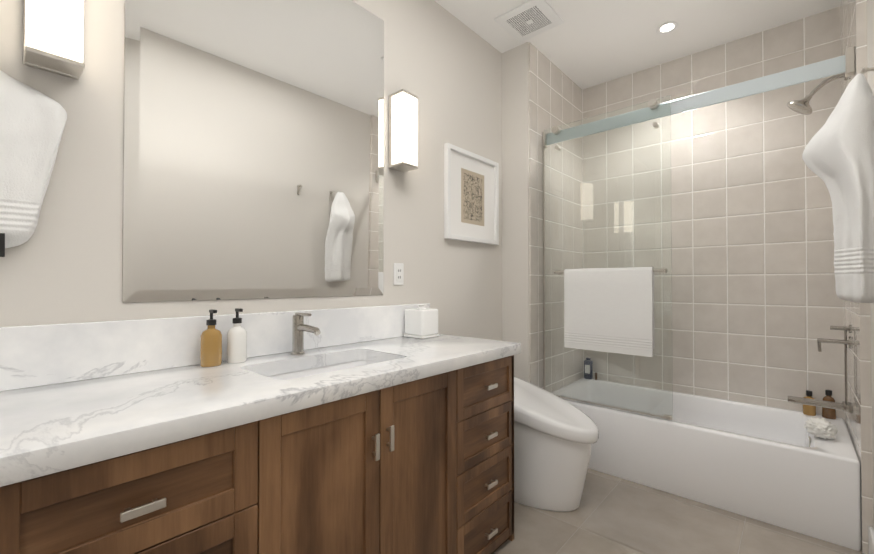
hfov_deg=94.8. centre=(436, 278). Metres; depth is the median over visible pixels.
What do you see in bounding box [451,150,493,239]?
art
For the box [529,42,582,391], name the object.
wall tile
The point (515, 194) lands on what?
wall
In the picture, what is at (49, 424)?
countertop
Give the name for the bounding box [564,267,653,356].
towel
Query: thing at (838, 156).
hanging towel
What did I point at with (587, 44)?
ceiling
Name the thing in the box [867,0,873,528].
wall
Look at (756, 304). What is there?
wall tile
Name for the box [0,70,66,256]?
hanging towel
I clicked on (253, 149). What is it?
mirror
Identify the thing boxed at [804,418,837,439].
loofah
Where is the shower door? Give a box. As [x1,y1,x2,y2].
[542,46,854,419]
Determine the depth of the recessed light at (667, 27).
2.60 m
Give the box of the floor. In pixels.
[493,468,863,553]
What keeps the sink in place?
in the countertop
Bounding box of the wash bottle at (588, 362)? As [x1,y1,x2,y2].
[584,358,596,379]
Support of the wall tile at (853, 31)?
attached to the wall at (870, 33)
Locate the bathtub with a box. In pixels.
[550,378,860,550]
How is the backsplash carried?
attached to the wall at (63, 264)
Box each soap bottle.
[200,309,221,366]
[227,308,246,362]
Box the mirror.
[122,0,383,302]
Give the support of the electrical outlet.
attached to the wall at (63, 264)
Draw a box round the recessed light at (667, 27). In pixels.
[656,22,677,33]
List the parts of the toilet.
lid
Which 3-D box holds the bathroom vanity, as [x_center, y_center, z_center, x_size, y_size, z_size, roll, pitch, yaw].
[-0.596,0.778,1.219,0.604,0.865,2.260,-1,-1,42]
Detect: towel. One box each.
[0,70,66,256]
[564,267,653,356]
[802,67,873,302]
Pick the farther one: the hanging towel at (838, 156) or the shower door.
the shower door
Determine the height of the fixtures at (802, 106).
1.793 m
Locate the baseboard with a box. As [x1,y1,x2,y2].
[868,526,873,553]
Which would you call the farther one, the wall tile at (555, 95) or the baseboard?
the wall tile at (555, 95)
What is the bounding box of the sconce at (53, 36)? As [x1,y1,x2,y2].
[23,0,84,79]
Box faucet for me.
[288,311,323,354]
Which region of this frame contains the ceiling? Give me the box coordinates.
[434,0,840,88]
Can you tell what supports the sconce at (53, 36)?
attached to the wall at (63, 264)
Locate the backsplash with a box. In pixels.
[0,303,429,390]
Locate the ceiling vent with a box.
[494,0,563,42]
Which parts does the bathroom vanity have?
drawer, drawer, door, door, drawer, drawer, drawer, drawer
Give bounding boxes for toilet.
[514,376,598,511]
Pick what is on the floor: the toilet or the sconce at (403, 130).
the toilet
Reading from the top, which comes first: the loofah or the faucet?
the faucet
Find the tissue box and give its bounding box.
[404,305,438,338]
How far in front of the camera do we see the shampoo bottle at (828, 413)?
2.36 m
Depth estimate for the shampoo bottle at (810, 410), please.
2.42 m
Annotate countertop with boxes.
[0,334,520,478]
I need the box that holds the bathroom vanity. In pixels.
[0,351,520,553]
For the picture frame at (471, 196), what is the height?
0.570 m
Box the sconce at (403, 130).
[389,89,417,171]
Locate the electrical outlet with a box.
[394,263,403,284]
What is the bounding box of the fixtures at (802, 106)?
[787,73,851,413]
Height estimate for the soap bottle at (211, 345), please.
0.190 m
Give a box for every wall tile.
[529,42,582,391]
[582,6,844,420]
[840,0,872,553]
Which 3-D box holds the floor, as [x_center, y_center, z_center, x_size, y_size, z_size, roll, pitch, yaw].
[0.178,1.260,1.193,2.033,0.100,4.960,-1,-1,42]
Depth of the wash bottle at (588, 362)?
3.31 m
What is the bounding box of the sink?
[266,360,376,379]
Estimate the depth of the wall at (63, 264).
1.72 m
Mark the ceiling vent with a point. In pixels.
(526, 21)
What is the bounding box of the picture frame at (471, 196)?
[444,143,498,244]
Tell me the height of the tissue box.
0.166 m
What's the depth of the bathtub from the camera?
2.19 m
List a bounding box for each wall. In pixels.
[0,0,501,340]
[502,42,529,381]
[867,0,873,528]
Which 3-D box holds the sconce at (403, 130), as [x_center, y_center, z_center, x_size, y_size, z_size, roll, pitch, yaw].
[-0.173,-0.759,2.087,0.106,0.378,0.115,-1,-1,42]
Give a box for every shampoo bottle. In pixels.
[803,390,815,415]
[822,390,836,418]
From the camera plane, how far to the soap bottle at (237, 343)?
1.42 m

